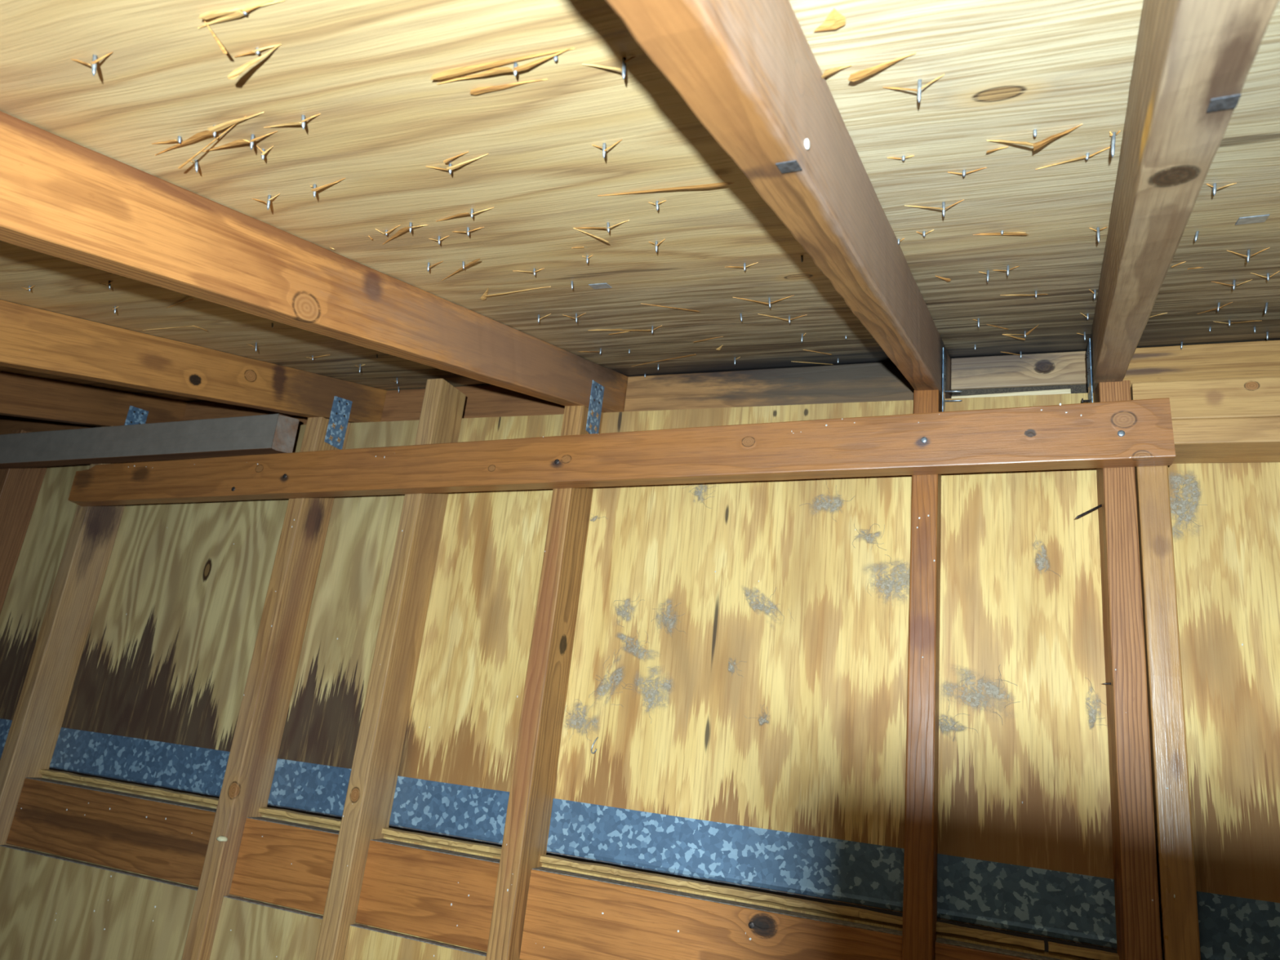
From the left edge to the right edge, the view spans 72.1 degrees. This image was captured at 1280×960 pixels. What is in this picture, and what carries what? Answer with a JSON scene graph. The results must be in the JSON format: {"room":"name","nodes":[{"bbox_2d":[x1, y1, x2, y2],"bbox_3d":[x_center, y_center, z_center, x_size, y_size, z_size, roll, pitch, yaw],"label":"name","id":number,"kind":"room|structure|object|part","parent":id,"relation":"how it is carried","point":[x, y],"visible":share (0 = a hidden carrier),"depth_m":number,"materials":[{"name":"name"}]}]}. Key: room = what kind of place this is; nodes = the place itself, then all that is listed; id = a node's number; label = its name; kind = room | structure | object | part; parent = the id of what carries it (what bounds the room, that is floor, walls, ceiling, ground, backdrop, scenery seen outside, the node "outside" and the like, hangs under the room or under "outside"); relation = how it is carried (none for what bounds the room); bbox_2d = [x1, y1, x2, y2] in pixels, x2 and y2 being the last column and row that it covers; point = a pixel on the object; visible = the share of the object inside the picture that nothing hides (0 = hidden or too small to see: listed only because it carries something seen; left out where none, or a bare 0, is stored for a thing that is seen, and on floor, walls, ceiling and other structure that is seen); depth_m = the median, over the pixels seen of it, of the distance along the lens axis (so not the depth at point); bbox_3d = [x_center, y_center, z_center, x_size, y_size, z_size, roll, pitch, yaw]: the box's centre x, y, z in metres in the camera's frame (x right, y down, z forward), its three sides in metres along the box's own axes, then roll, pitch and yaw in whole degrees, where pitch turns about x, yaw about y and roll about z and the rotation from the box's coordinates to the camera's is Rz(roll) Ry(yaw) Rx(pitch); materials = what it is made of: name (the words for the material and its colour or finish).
{"room":"attic","nodes":[
{"label":"attic","id":0,"kind":"room"},
{"bbox_2d":[0,392,1279,959],"bbox_3d":[-0.354,0.728,1.502,4.800,1.802,0.035,-1,-18,22],"label":"wall","id":1,"kind":"structure","parent":0,"point":[166,655],"depth_m":1.45,"materials":[{"name":"brown wood"}]},
{"bbox_2d":[564,699,596,740],"bbox_3d":[-0.100,0.410,1.511,0.075,0.074,0.005,-1,-18,22],"label":"tuft","id":2,"kind":"object","parent":1,"relation":"attached to","point":[580,720],"visible":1,"depth_m":1.51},
{"bbox_2d":[591,737,598,754],"bbox_3d":[-0.076,0.448,1.484,0.012,0.028,0.011,-1,-18,22],"label":"wire hook","id":3,"kind":"object","parent":1,"relation":"attached to","point":[597,737],"visible":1,"depth_m":1.48,"materials":[{"name":"metal"}]},
{"bbox_2d":[589,647,624,705],"bbox_3d":[-0.053,0.348,1.514,0.084,0.121,0.005,-1,-18,22],"label":"tuft","id":4,"kind":"object","parent":1,"relation":"attached to","point":[605,686],"visible":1,"depth_m":1.51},
{"bbox_2d":[613,595,639,626],"bbox_3d":[-0.024,0.228,1.544,0.066,0.062,0.005,-1,-18,22],"label":"tuft","id":5,"kind":"object","parent":1,"relation":"attached to","point":[623,612],"visible":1,"depth_m":1.54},
{"bbox_2d":[612,631,649,662],"bbox_3d":[-0.007,0.289,1.516,0.102,0.070,0.005,-1,-18,22],"label":"tuft","id":6,"kind":"object","parent":1,"relation":"attached to","point":[622,637],"visible":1,"depth_m":1.52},
{"bbox_2d":[0,718,1279,959],"bbox_3d":[-0.335,0.582,1.553,4.800,0.087,0.009,-1,-18,22],"label":"metal flashing","id":7,"kind":"object","parent":1,"relation":"attached to","point":[1057,904],"visible":0.74,"depth_m":1.35,"materials":[{"name":"metal"}]},
{"bbox_2d":[621,666,671,724],"bbox_3d":[0.017,0.358,1.482,0.108,0.102,0.005,-1,-18,22],"label":"tuft","id":8,"kind":"object","parent":1,"relation":"attached to","point":[652,692],"visible":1,"depth_m":1.48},
{"bbox_2d":[651,600,685,637],"bbox_3d":[0.049,0.236,1.511,0.067,0.078,0.005,-1,-18,22],"label":"tuft","id":9,"kind":"object","parent":1,"relation":"attached to","point":[667,619],"visible":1,"depth_m":1.51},
{"bbox_2d":[683,483,718,505],"bbox_3d":[0.105,0.025,1.562,0.070,0.055,0.004,-1,-18,22],"label":"tuft","id":10,"kind":"object","parent":1,"relation":"attached to","point":[698,492],"visible":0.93,"depth_m":1.56,"materials":[{"name":"grey"}]},
{"bbox_2d":[728,658,746,677],"bbox_3d":[0.157,0.305,1.443,0.036,0.036,0.005,-1,-18,22],"label":"tuft","id":11,"kind":"object","parent":1,"relation":"attached to","point":[731,668],"visible":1,"depth_m":1.44,"materials":[{"name":"grey fabric"}]},
{"bbox_2d":[743,704,768,724],"bbox_3d":[0.188,0.375,1.406,0.044,0.035,0.005,-1,-18,22],"label":"tuft","id":12,"kind":"object","parent":1,"relation":"attached to","point":[762,720],"visible":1,"depth_m":1.40,"materials":[{"name":"grey fabric"}]},
{"bbox_2d":[744,589,793,619],"bbox_3d":[0.204,0.206,1.458,0.105,0.094,0.004,-1,-18,22],"label":"tuft","id":13,"kind":"object","parent":1,"relation":"attached to","point":[759,606],"visible":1,"depth_m":1.46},
{"bbox_2d":[800,482,854,521],"bbox_3d":[0.313,0.035,1.473,0.092,0.072,0.004,-1,-18,22],"label":"tuft","id":14,"kind":"object","parent":1,"relation":"attached to","point":[838,503],"visible":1,"depth_m":1.47,"materials":[{"name":"grey"}]},
{"bbox_2d":[852,524,885,550],"bbox_3d":[0.373,0.092,1.428,0.055,0.044,0.005,-1,-18,22],"label":"tuft","id":15,"kind":"object","parent":1,"relation":"attached to","point":[868,538],"visible":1,"depth_m":1.43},
{"bbox_2d":[866,554,910,598],"bbox_3d":[0.398,0.160,1.395,0.121,0.115,0.004,-1,-18,22],"label":"tuft","id":16,"kind":"object","parent":1,"relation":"attached to","point":[890,584],"visible":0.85,"depth_m":1.39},
{"bbox_2d":[938,702,977,739],"bbox_3d":[0.462,0.357,1.299,0.068,0.066,0.005,-1,-18,22],"label":"tuft","id":17,"kind":"object","parent":1,"relation":"attached to","point":[948,727],"visible":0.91,"depth_m":1.30,"materials":[{"name":"grey fabric"}]},
{"bbox_2d":[944,665,1017,723],"bbox_3d":[0.493,0.315,1.301,0.143,0.092,0.005,-1,-18,22],"label":"tuft","id":18,"kind":"object","parent":1,"relation":"attached to","point":[989,688],"visible":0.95,"depth_m":1.30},
{"bbox_2d":[951,388,1071,398],"bbox_3d":[0.602,-0.135,1.433,0.178,0.009,0.020,-2,-19,22],"label":"wood shim","id":19,"kind":"object","parent":1,"relation":"on","point":[1067,390],"visible":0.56,"depth_m":1.42,"materials":[{"name":"beige wood"}]},
{"bbox_2d":[1033,535,1058,574],"bbox_3d":[0.607,0.116,1.324,0.045,0.067,0.005,-1,-18,22],"label":"tuft","id":20,"kind":"object","parent":1,"relation":"attached to","point":[1041,561],"visible":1,"depth_m":1.32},
{"bbox_2d":[1085,677,1106,728],"bbox_3d":[0.646,0.320,1.236,0.038,0.081,0.006,-1,-18,22],"label":"tuft","id":21,"kind":"object","parent":1,"relation":"attached to","point":[1092,713],"visible":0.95,"depth_m":1.24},
{"bbox_2d":[1169,475,1206,534],"bbox_3d":[0.790,0.030,1.279,0.062,0.125,0.005,-1,-18,22],"label":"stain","id":22,"kind":"object","parent":1,"relation":"attached to","point":[1183,504],"visible":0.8,"depth_m":1.28,"materials":[{"name":"grey"}]},
{"bbox_2d":[0,0,1279,401],"bbox_3d":[-0.747,-0.298,0.558,4.800,0.762,2.860,-1,-18,22],"label":"ceiling","id":23,"kind":"structure","parent":0,"point":[527,166],"depth_m":0.76,"materials":[{"name":"brown wood"}]},
{"bbox_2d":[0,370,187,426],"bbox_3d":[-1.666,-0.230,1.083,0.039,0.751,2.562,-1,-18,22],"label":"rafter","id":24,"kind":"object","parent":23,"relation":"attached to","point":[24,396],"visible":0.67,"depth_m":1.99,"materials":[{"name":"brown wood"}]},
{"bbox_2d":[0,414,98,434],"bbox_3d":[-1.774,-0.140,2.502,1.230,0.113,0.020,-1,-18,22],"label":"block","id":25,"kind":"object","parent":24,"relation":"attached to","point":[8,424],"visible":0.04,"depth_m":2.47,"materials":[{"name":"brown wood"}]},
{"bbox_2d":[182,400,307,425],"bbox_3d":[-0.895,-0.148,2.144,0.585,0.113,0.020,-1,-18,22],"label":"block","id":26,"kind":"object","parent":24,"relation":"attached to","point":[200,410],"visible":0.1,"depth_m":2.21,"materials":[{"name":"brown wood"}]},
{"bbox_2d":[0,299,386,422],"bbox_3d":[-1.085,-0.235,0.846,0.040,0.752,2.562,-1,-18,22],"label":"rafter","id":27,"kind":"object","parent":23,"relation":"attached to","point":[32,339],"visible":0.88,"depth_m":1.49,"materials":[{"name":"brown wood"}]},
{"bbox_2d":[324,395,352,449],"bbox_3d":[-0.642,-0.126,1.877,0.003,0.113,0.054,-1,-18,22],"label":"tie","id":28,"kind":"object","parent":27,"relation":"attached to","point":[341,407],"visible":0.98,"depth_m":1.88,"materials":[{"name":"metal"}]},
{"bbox_2d":[380,384,564,422],"bbox_3d":[-0.325,-0.153,1.912,0.561,0.113,0.020,-1,-18,22],"label":"block","id":29,"kind":"object","parent":27,"relation":"attached to","point":[488,400],"visible":0.18,"depth_m":1.92,"materials":[{"name":"brown wood"}]},
{"bbox_2d":[0,111,628,412],"bbox_3d":[-0.526,-0.241,0.619,0.039,0.750,2.562,-1,-18,22],"label":"rafter","id":30,"kind":"object","parent":23,"relation":"attached to","point":[60,197],"visible":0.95,"depth_m":0.88,"materials":[{"name":"brown wood"}]},
{"bbox_2d":[605,0,951,398],"bbox_3d":[0.016,-0.245,0.398,0.041,0.751,2.564,-1,-18,24],"label":"rafter","id":31,"kind":"object","parent":23,"relation":"attached to","point":[748,69],"visible":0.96,"depth_m":0.55,"materials":[{"name":"brown wood"}]},
{"bbox_2d":[624,361,914,411],"bbox_3d":[0.243,-0.159,1.681,0.582,0.111,0.020,-1,-18,22],"label":"block","id":32,"kind":"object","parent":31,"relation":"attached to","point":[877,381],"visible":0.55,"depth_m":1.68,"materials":[{"name":"brown wood"}]},
{"bbox_3d":[0.091,-0.192,0.539,0.013,0.001,0.015,-1,-3,24],"label":"metal plate","id":33,"kind":"part","parent":31,"relation":"part of","materials":[{"name":"grey metal"}]},
{"bbox_2d":[942,346,962,411],"bbox_3d":[0.501,-0.150,1.411,0.028,0.115,0.055,-1,-18,22],"label":"tie","id":34,"kind":"object","parent":31,"relation":"attached to","point":[944,391],"visible":0.91,"depth_m":1.41,"materials":[{"name":"metal"}]},
{"bbox_2d":[1090,0,1279,392],"bbox_3d":[0.221,-0.247,0.315,0.040,0.751,2.567,-2,-19,25],"label":"rafter","id":35,"kind":"object","parent":23,"relation":"attached to","point":[1194,60],"visible":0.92,"depth_m":0.52,"materials":[{"name":"brown wood"}]},
{"bbox_2d":[951,351,1088,390],"bbox_3d":[0.654,-0.186,1.523,0.216,0.060,0.020,-1,-18,22],"label":"block","id":36,"kind":"object","parent":35,"relation":"attached to","point":[1064,368],"visible":0.94,"depth_m":1.51,"materials":[{"name":"brown wood"}]},
{"bbox_2d":[951,384,1088,395],"bbox_3d":[0.650,-0.128,1.514,0.214,0.056,0.033,-1,-18,22],"label":"strip","id":37,"kind":"object","parent":35,"relation":"attached to","point":[1075,388],"visible":0.3,"depth_m":1.50,"materials":[{"name":"grey metal"}]},
{"bbox_2d":[1081,337,1093,403],"bbox_3d":[0.677,-0.151,1.338,0.014,0.115,0.052,-1,-18,22],"label":"tie","id":38,"kind":"object","parent":35,"relation":"attached to","point":[1088,351],"visible":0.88,"depth_m":1.33,"materials":[{"name":"metal"}]},
{"bbox_2d":[1123,339,1279,386],"bbox_3d":[1.401,-0.166,1.209,1.313,0.117,0.020,-1,-18,22],"label":"block","id":39,"kind":"object","parent":35,"relation":"attached to","point":[1252,359],"visible":0.41,"depth_m":1.41,"materials":[{"name":"brown wood"}]},
{"bbox_3d":[0.300,-0.194,0.453,0.013,0.001,0.015,-1,-3,25],"label":"metal plate","id":40,"kind":"part","parent":35,"relation":"part of","materials":[{"name":"grey metal"}]},
{"bbox_3d":[-0.939,1.187,0.056,4.800,0.030,2.750,-1,-18,22],"label":"floor","id":41,"kind":"structure","parent":0,"visible":0},
{"bbox_2d":[0,430,47,613],"bbox_3d":[-1.636,0.727,1.984,0.039,1.802,0.089,-1,-18,22],"label":"stud","id":42,"kind":"object","parent":41,"relation":"on","point":[20,487],"visible":0.66,"depth_m":2.17,"materials":[{"name":"brown wood"}]},
{"bbox_2d":[0,462,133,848],"bbox_3d":[-1.338,0.724,1.862,0.039,1.802,0.089,-1,-18,22],"label":"stud","id":43,"kind":"object","parent":41,"relation":"on","point":[29,746],"visible":0.66,"depth_m":1.95,"materials":[{"name":"brown wood"}]},
{"bbox_2d":[124,405,148,425],"bbox_3d":[-1.219,-0.124,2.118,0.003,0.109,0.050,-1,-18,22],"label":"tie","id":44,"kind":"object","parent":43,"relation":"attached to","point":[135,415],"visible":0.52,"depth_m":2.12,"materials":[{"name":"metal"}]},
{"bbox_2d":[0,413,298,469],"bbox_3d":[-1.582,-0.069,2.167,1.839,0.078,0.039,-2,-19,22],"label":"board","id":45,"kind":"object","parent":43,"relation":"attached to","point":[272,433],"visible":0.97,"depth_m":1.95,"materials":[{"name":"grey wood"}]},
{"bbox_2d":[0,844,198,959],"bbox_3d":[-1.105,1.165,1.598,0.582,0.858,0.014,-1,-18,22],"label":"panel","id":46,"kind":"object","parent":41,"relation":"on","point":[52,907],"visible":0.92,"depth_m":1.69,"materials":[{"name":"brown wood"}]},
{"bbox_2d":[181,417,351,959],"bbox_3d":[-0.761,0.719,1.627,0.039,1.802,0.090,-1,-18,22],"label":"stud","id":47,"kind":"object","parent":41,"relation":"on","point":[249,775],"visible":0.76,"depth_m":1.70,"materials":[{"name":"brown wood"}]},
{"bbox_2d":[5,777,216,887],"bbox_3d":[-1.042,0.701,1.763,0.583,0.133,0.037,-1,-18,22],"label":"board","id":48,"kind":"object","parent":47,"relation":"attached to","point":[148,836],"visible":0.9,"depth_m":1.75,"materials":[{"name":"brown wood"}]},
{"bbox_2d":[216,835,227,841],"bbox_3d":[-0.758,0.652,1.597,0.021,0.010,0.016,-1,-18,22],"label":"crumb","id":49,"kind":"object","parent":47,"relation":"attached to","point":[221,838],"visible":1,"depth_m":1.59,"materials":[{"name":"beige"}]},
{"bbox_2d":[67,397,1175,506],"bbox_3d":[-0.275,-0.027,1.615,2.170,0.089,0.041,-2,-19,22],"label":"board","id":50,"kind":"object","parent":47,"relation":"attached to","point":[1129,433],"visible":1,"depth_m":1.46,"materials":[{"name":"brown wood"}]},
{"bbox_2d":[209,895,323,959],"bbox_3d":[-0.685,1.161,1.427,0.244,0.858,0.014,-1,-18,22],"label":"panel","id":51,"kind":"object","parent":41,"relation":"on","point":[246,929],"visible":0.81,"depth_m":1.54,"materials":[{"name":"brown wood"}]},
{"bbox_2d":[315,378,466,959],"bbox_3d":[-0.495,0.693,1.527,0.039,1.852,0.090,-1,-18,22],"label":"stud","id":52,"kind":"object","parent":41,"relation":"on","point":[371,787],"visible":0.84,"depth_m":1.60,"materials":[{"name":"brown wood"}]},
{"bbox_2d":[229,816,339,915],"bbox_3d":[-0.622,0.697,1.592,0.245,0.133,0.037,-1,-18,22],"label":"board","id":53,"kind":"object","parent":52,"relation":"attached to","point":[282,863],"visible":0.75,"depth_m":1.58,"materials":[{"name":"brown wood"}]},
{"bbox_2d":[355,838,500,951],"bbox_3d":[-0.342,0.694,1.478,0.280,0.133,0.037,-1,-18,22],"label":"board","id":54,"kind":"object","parent":52,"relation":"attached to","point":[447,896],"visible":0.87,"depth_m":1.47,"materials":[{"name":"brown wood"}]},
{"bbox_2d":[343,924,486,959],"bbox_3d":[-0.405,1.159,1.313,0.279,0.858,0.014,-1,-18,22],"label":"panel","id":55,"kind":"object","parent":41,"relation":"on","point":[363,942],"visible":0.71,"depth_m":1.44,"materials":[{"name":"brown wood"}]},
{"bbox_2d":[485,404,603,959],"bbox_3d":[-0.201,0.714,1.399,0.039,1.802,0.090,-1,-18,22],"label":"stud","id":56,"kind":"object","parent":41,"relation":"on","point":[529,809],"visible":0.89,"depth_m":1.48,"materials":[{"name":"brown wood"}]},
{"bbox_2d":[586,380,604,434],"bbox_3d":[-0.083,-0.135,1.651,0.003,0.108,0.051,-1,-18,22],"label":"tie","id":57,"kind":"object","parent":56,"relation":"attached to","point":[597,390],"visible":0.99,"depth_m":1.65,"materials":[{"name":"metal"}]},
{"bbox_2d":[519,866,902,959],"bbox_3d":[0.091,0.691,1.301,0.576,0.133,0.037,-1,-18,22],"label":"board","id":58,"kind":"object","parent":56,"relation":"attached to","point":[569,915],"visible":0.98,"depth_m":1.31,"materials":[{"name":"wood"}]},
{"bbox_2d":[902,389,942,959],"bbox_3d":[0.370,0.709,1.167,0.039,1.802,0.090,-1,-18,22],"label":"stud","id":59,"kind":"object","parent":41,"relation":"on","point":[921,819],"visible":0.85,"depth_m":1.24,"materials":[{"name":"brown wood"}]},
{"bbox_2d":[934,937,1062,959],"bbox_3d":[0.498,0.687,1.136,0.221,0.133,0.037,-1,-18,22],"label":"board","id":60,"kind":"object","parent":59,"relation":"attached to","point":[944,948],"visible":1,"depth_m":1.17,"materials":[{"name":"brown wood"}]},
{"bbox_2d":[1075,380,1162,959],"bbox_3d":[0.596,0.707,1.075,0.077,1.802,0.090,-1,-18,22],"label":"stud","id":61,"kind":"object","parent":41,"relation":"on","point":[1131,780],"visible":0.93,"depth_m":1.16,"materials":[{"name":"wood"}]},
{"bbox_2d":[1134,465,1200,959],"bbox_3d":[0.644,0.764,1.035,0.039,1.681,0.090,-1,-18,22],"label":"stud","id":62,"kind":"object","parent":41,"relation":"on","point":[1175,862],"visible":0.7,"depth_m":1.13,"materials":[{"name":"brown wood"}]},
{"bbox_2d":[1171,416,1279,463],"bbox_3d":[1.332,-0.059,1.042,1.316,0.037,0.089,-1,-18,22],"label":"plate","id":63,"kind":"object","parent":62,"relation":"on","point":[1254,439],"visible":0.66,"depth_m":1.22,"materials":[{"name":"beige wood"}]},
{"bbox_2d":[1130,377,1279,419],"bbox_3d":[1.336,-0.106,1.056,1.318,0.060,0.089,-1,-18,22],"label":"plate","id":64,"kind":"object","parent":63,"relation":"on","point":[1249,397],"visible":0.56,"depth_m":1.23,"materials":[{"name":"beige wood"}]}
]}

